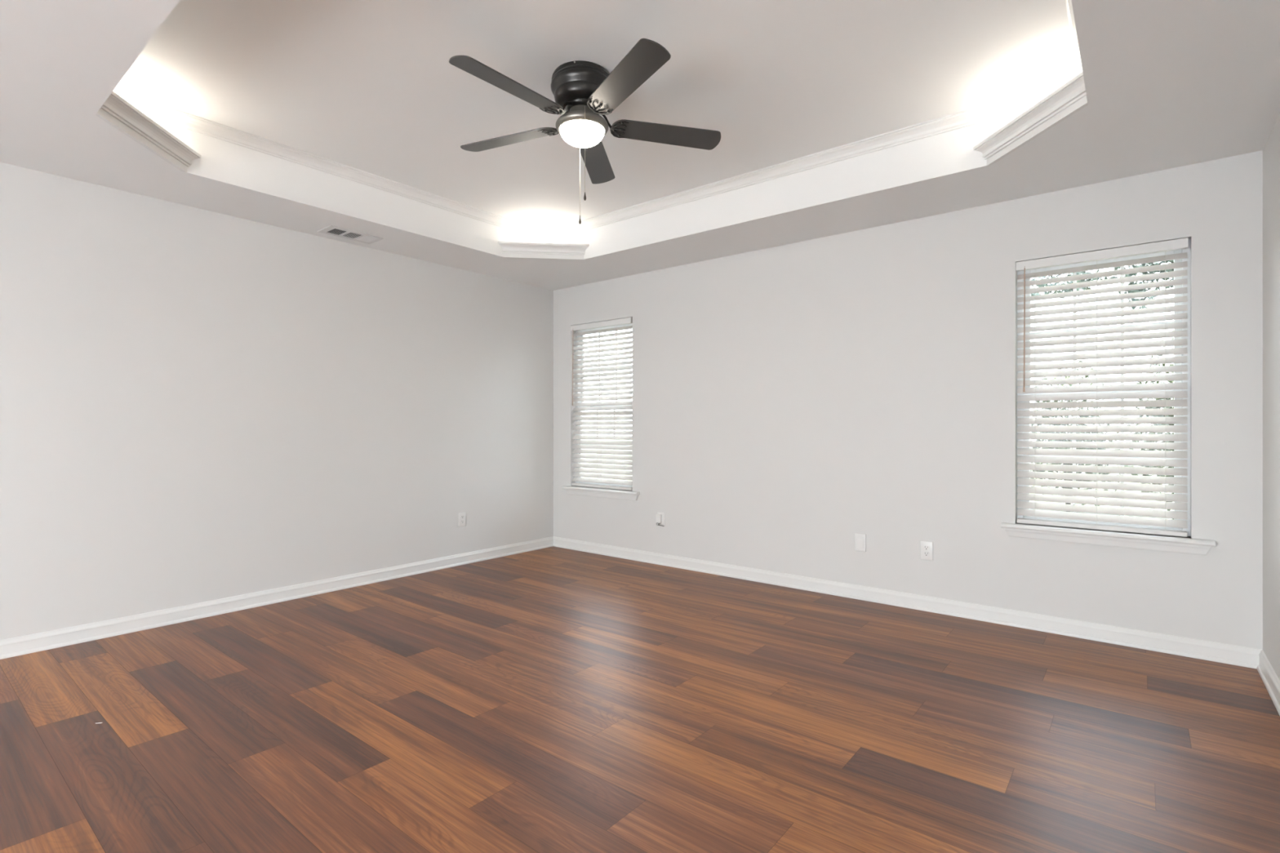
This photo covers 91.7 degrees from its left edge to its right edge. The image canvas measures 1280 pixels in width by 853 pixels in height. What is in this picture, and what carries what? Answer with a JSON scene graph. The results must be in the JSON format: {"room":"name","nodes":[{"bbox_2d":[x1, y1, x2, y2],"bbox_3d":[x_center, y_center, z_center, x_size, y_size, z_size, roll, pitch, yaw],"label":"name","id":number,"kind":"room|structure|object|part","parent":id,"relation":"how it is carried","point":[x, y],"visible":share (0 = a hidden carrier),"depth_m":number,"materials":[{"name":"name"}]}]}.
{"room":"empty bedroom","nodes":[
{"label":"empty bedroom","id":0,"kind":"room"},
{"bbox_2d":[0,162,553,639],"bbox_3d":[-3.167,-0.050,3.124,0.120,2.500,7.320,0,0,39],"label":"wall","id":1,"kind":"structure","parent":0,"point":[197,405],"depth_m":3.82,"materials":[{"name":"white paint"}]},
{"bbox_2d":[0,536,553,659],"bbox_3d":[-3.074,1.095,3.126,0.022,0.090,7.200,0,0,39],"label":"baseboard","id":2,"kind":"structure","parent":1,"relation":"attached to","point":[39,642],"depth_m":3.83,"materials":[{"name":"white paint"}]},
{"bbox_2d":[458,511,466,526],"bbox_3d":[-1.468,0.767,5.137,0.009,0.116,0.072,0,0,39],"label":"wall outlet","id":3,"kind":"object","parent":1,"relation":"attached to","point":[462,516],"visible":1,"depth_m":5.13,"materials":[{"name":"white plastic"}]},
{"bbox_2d":[0,546,1279,852],"bbox_3d":[-1.203,1.170,1.625,4.820,0.060,7.200,0,0,39],"label":"floor","id":4,"kind":"structure","parent":0,"point":[550,700],"depth_m":2.30,"materials":[{"name":"brown wood"}]},
{"bbox_2d":[0,0,1279,290],"bbox_3d":[-1.197,-1.458,1.632,5.060,0.315,7.460,0,0,39],"label":"ceiling","id":5,"kind":"structure","parent":0,"point":[372,86],"depth_m":2.86,"materials":[{"name":"white paint"}]},
{"bbox_2d":[95,91,200,172],"bbox_3d":[-2.273,-1.354,2.880,0.061,0.109,0.694,0,0,-6],"label":"trim","id":6,"kind":"structure","parent":5,"relation":"attached to","point":[116,111],"depth_m":2.85,"materials":[{"name":"white paint"}]},
{"bbox_2d":[317,225,383,244],"bbox_3d":[-1.957,-1.296,4.210,0.192,0.008,0.360,0,0,39],"label":"ceiling vent","id":7,"kind":"object","parent":5,"relation":"in","point":[331,230],"visible":1,"depth_m":4.20,"materials":[{"name":"white metal"}]},
{"bbox_2d":[497,240,589,260],"bbox_3d":[-0.740,-1.354,4.790,0.694,0.109,0.061,0,0,-6],"label":"trim","id":8,"kind":"structure","parent":5,"relation":"attached to","point":[523,250],"depth_m":4.79,"materials":[{"name":"white paint"}]},
{"bbox_2d":[448,38,720,224],"bbox_3d":[-0.296,-1.272,2.789,1.260,0.626,1.225,0,0,39],"label":"ceiling fan","id":9,"kind":"object","parent":5,"relation":"hanging from","point":[582,90],"visible":1,"depth_m":2.72,"materials":[{"name":"black metal"}]},
{"bbox_3d":[-0.525,-1.381,2.522,0.132,0.006,0.522,16,10,40],"label":"blade","id":10,"kind":"part","parent":9,"relation":"part of","materials":[{"name":"black wood"}]},
{"bbox_3d":[-0.626,-1.374,2.977,0.522,0.006,0.132,0,12,23],"label":"blade","id":11,"kind":"part","parent":9,"relation":"part of","materials":[{"name":"black paint"}]},
{"bbox_3d":[-0.331,-1.404,2.742,0.022,0.082,0.088,0,0,42],"label":"blade arm","id":12,"kind":"part","parent":9,"relation":"part of","materials":[{"name":"black metal"}]},
{"bbox_3d":[-0.281,-1.209,2.908,0.003,0.418,0.070,0,0,-6],"label":"pull chain","id":13,"kind":"part","parent":9,"relation":"part of","materials":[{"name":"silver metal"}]},
{"bbox_3d":[-0.263,-1.315,2.819,0.202,0.074,0.202,0,0,39],"label":"lamp shade","id":14,"kind":"part","parent":9,"relation":"part of","materials":[{"name":"white glass"}]},
{"bbox_3d":[-0.242,-1.217,2.730,0.003,0.401,0.070,0,0,-6],"label":"pull chain","id":15,"kind":"part","parent":9,"relation":"part of","materials":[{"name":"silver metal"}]},
{"bbox_3d":[-0.225,-1.370,3.213,0.132,0.006,0.522,-12,-2,5],"label":"blade","id":16,"kind":"part","parent":9,"relation":"part of","materials":[{"name":"black wood"}]},
{"bbox_3d":[-0.162,-1.404,2.841,0.088,0.082,0.022,0,0,-13],"label":"blade arm","id":17,"kind":"part","parent":9,"relation":"part of","materials":[{"name":"black metal"}]},
{"bbox_3d":[-0.061,-1.381,2.477,0.132,0.006,0.522,14,-8,-30],"label":"blade","id":18,"kind":"part","parent":9,"relation":"part of","materials":[{"name":"black paint"}]},
{"bbox_3d":[0.124,-1.366,2.905,0.522,0.006,0.132,2,-13,-12],"label":"blade","id":19,"kind":"part","parent":9,"relation":"part of","materials":[{"name":"black paint"}]},
{"bbox_2d":[112,0,1082,240],"bbox_3d":[-0.262,-1.554,2.836,3.639,0.062,2.898,0,0,39],"label":"trim","id":20,"kind":"structure","parent":5,"relation":"attached to","point":[1024,101],"depth_m":3.57,"materials":[{"name":"white paint"}]},
{"bbox_2d":[973,71,1088,165],"bbox_3d":[1.749,-1.354,2.793,0.061,0.109,0.694,0,0,-6],"label":"trim","id":21,"kind":"structure","parent":5,"relation":"attached to","point":[1069,98],"depth_m":2.75,"materials":[{"name":"white paint"}]},
{"bbox_2d":[553,150,1262,649],"bbox_3d":[1.088,-0.050,4.479,5.060,2.500,0.120,0,0,39],"label":"wall","id":22,"kind":"structure","parent":0,"point":[791,402],"depth_m":3.90,"materials":[{"name":"white paint"}]},
{"bbox_2d":[562,323,639,500],"bbox_3d":[-0.324,-0.157,5.583,0.893,1.573,0.175,0,0,39],"label":"window","id":23,"kind":"structure","parent":22,"relation":"in","point":[572,490],"depth_m":5.62,"materials":[{"name":"white plastic"}]},
{"bbox_3d":[-0.343,0.567,5.560,0.893,0.024,0.114,0,0,39],"label":"sill","id":24,"kind":"part","parent":23,"relation":"part of","materials":[{"name":"white paint"}]},
{"bbox_2d":[570,317,632,490],"bbox_3d":[-0.346,-0.194,5.578,0.729,1.490,0.072,0,0,39],"label":"window blind","id":25,"kind":"object","parent":23,"relation":"attached to","point":[624,420],"visible":0.93,"depth_m":5.58,"materials":[{"name":"white plastic"}]},
{"bbox_3d":[-0.340,0.540,5.586,0.723,0.024,0.052,0,0,39],"label":"rail","id":26,"kind":"part","parent":25,"relation":"part of","materials":[{"name":"white plastic"}]},
{"bbox_3d":[-0.297,-0.194,5.633,0.743,1.498,0.065,0,0,39],"label":"frame","id":27,"kind":"part","parent":23,"relation":"part of","materials":[{"name":"white plastic"}]},
{"bbox_3d":[-0.306,0.162,5.622,0.679,0.716,0.022,0,0,39],"label":"sash","id":28,"kind":"part","parent":23,"relation":"part of","materials":[{"name":"white plastic"}]},
{"bbox_3d":[-0.288,-0.535,5.644,0.679,0.751,0.022,0,0,39],"label":"sash","id":29,"kind":"part","parent":23,"relation":"part of","materials":[{"name":"white plastic"}]},
{"bbox_2d":[656,511,664,526],"bbox_3d":[0.167,0.765,5.120,0.072,0.114,0.033,0,0,39],"label":"wall jack","id":30,"kind":"object","parent":22,"relation":"attached to","point":[660,516],"visible":1,"depth_m":5.11,"materials":[{"name":"white plastic"}]},
{"bbox_2d":[854,533,866,551],"bbox_3d":[1.455,0.766,4.102,0.072,0.116,0.008,0,0,39],"label":"blank wall plate","id":31,"kind":"object","parent":22,"relation":"attached to","point":[860,539],"visible":1,"depth_m":4.10,"materials":[{"name":"white plastic"}]},
{"bbox_2d":[553,536,1261,669],"bbox_3d":[1.044,1.095,4.424,4.820,0.090,0.022,0,0,39],"label":"baseboard","id":32,"kind":"structure","parent":22,"relation":"attached to","point":[1248,657],"depth_m":3.70,"materials":[{"name":"white paint"}]},
{"bbox_2d":[920,540,933,560],"bbox_3d":[1.774,0.769,3.846,0.072,0.116,0.009,0,0,39],"label":"wall outlet","id":33,"kind":"object","parent":22,"relation":"attached to","point":[926,547],"visible":1,"depth_m":3.84,"materials":[{"name":"white plastic"}]},
{"bbox_2d":[923,551,928,556],"bbox_3d":[1.772,0.788,3.844,0.034,0.028,0.002,0,0,39],"label":"receptacle","id":34,"kind":"object","parent":33,"relation":"attached to","point":[925,553],"depth_m":3.84,"materials":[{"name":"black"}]},
{"bbox_2d":[923,545,929,550],"bbox_3d":[1.772,0.750,3.844,0.034,0.028,0.002,0,0,39],"label":"receptacle","id":35,"kind":"object","parent":33,"relation":"attached to","point":[925,547],"depth_m":3.84,"materials":[{"name":"white plastic"}]},
{"bbox_2d":[1000,239,1215,555],"bbox_3d":[2.471,-0.157,3.340,0.904,1.573,0.175,0,0,39],"label":"window","id":36,"kind":"structure","parent":22,"relation":"in","point":[1149,542],"depth_m":3.28,"materials":[{"name":"white plastic"}]},
{"bbox_2d":[1015,237,1188,537],"bbox_3d":[2.449,-0.194,3.335,0.740,1.490,0.072,0,0,39],"label":"window blind","id":37,"kind":"object","parent":36,"relation":"attached to","point":[1182,243],"visible":1,"depth_m":3.32,"materials":[{"name":"white plastic"}]},
{"bbox_3d":[2.457,-0.178,3.341,0.001,1.436,0.040,0,0,39],"label":"ladder cord","id":38,"kind":"part","parent":37,"relation":"part of","materials":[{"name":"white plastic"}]},
{"bbox_3d":[2.456,0.540,3.343,0.734,0.024,0.052,0,0,39],"label":"rail","id":39,"kind":"part","parent":37,"relation":"part of","materials":[{"name":"white plastic"}]},
{"bbox_3d":[2.676,-0.178,3.166,0.001,1.436,0.040,0,0,39],"label":"ladder cord","id":40,"kind":"part","parent":37,"relation":"part of","materials":[{"name":"white fabric"}]},
{"bbox_3d":[2.490,0.162,3.378,0.690,0.716,0.022,0,0,39],"label":"sash","id":41,"kind":"part","parent":36,"relation":"part of","materials":[{"name":"white plastic"}]},
{"bbox_3d":[2.507,-0.535,3.400,0.690,0.751,0.022,0,0,39],"label":"sash","id":42,"kind":"part","parent":36,"relation":"part of","materials":[{"name":"white plastic"}]},
{"bbox_3d":[2.452,0.567,3.316,0.904,0.024,0.114,0,0,39],"label":"sill","id":43,"kind":"part","parent":36,"relation":"part of","materials":[{"name":"white paint"}]},
{"bbox_2d":[1262,112,1279,679],"bbox_3d":[0.686,-0.050,0.032,0.120,2.500,7.320,0,0,39],"label":"wall","id":44,"kind":"structure","parent":0,"point":[1271,150],"depth_m":2.73,"materials":[{"name":"white paint"}]},
{"bbox_2d":[1257,649,1279,715],"bbox_3d":[0.668,1.095,0.123,0.022,0.090,7.200,0,0,39],"label":"baseboard","id":45,"kind":"structure","parent":44,"relation":"attached to","point":[1265,670],"depth_m":2.68,"materials":[{"name":"white paint"}]},
{"label":"outside","id":46,"kind":"structure","parent":0,"visible":0},
{"bbox_2d":[582,439,1173,519],"bbox_3d":[17.635,1.540,28.947,120.000,0.200,61.000,0,0,39],"label":"ground","id":47,"kind":"structure","parent":46,"point":[583,439],"depth_m":15.88,"materials":[{"name":"white"}]},
{"bbox_2d":[1030,360,1119,511],"bbox_3d":[7.099,0.149,10.309,1.529,2.588,0.966,0,0,39],"label":"shrub","id":48,"kind":"object","parent":47,"relation":"on","point":[1086,376],"visible":0.11,"depth_m":10.25,"materials":[{"name":"green plant"}]},
{"bbox_2d":[1031,259,1173,309],"bbox_3d":[8.058,-1.066,8.623,4.721,5.027,1.675,0,0,17],"label":"tree","id":49,"kind":"object","parent":47,"relation":"on","point":[1172,260],"visible":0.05,"depth_m":8.87,"materials":[{"name":"green plant"}]},
{"bbox_2d":[1124,329,1173,519],"bbox_3d":[7.161,0.043,7.958,1.636,2.799,1.064,0,0,39],"label":"shrub","id":50,"kind":"object","parent":47,"relation":"on","point":[1158,365],"visible":0.09,"depth_m":8.17,"materials":[{"name":"green plant"}]}
]}

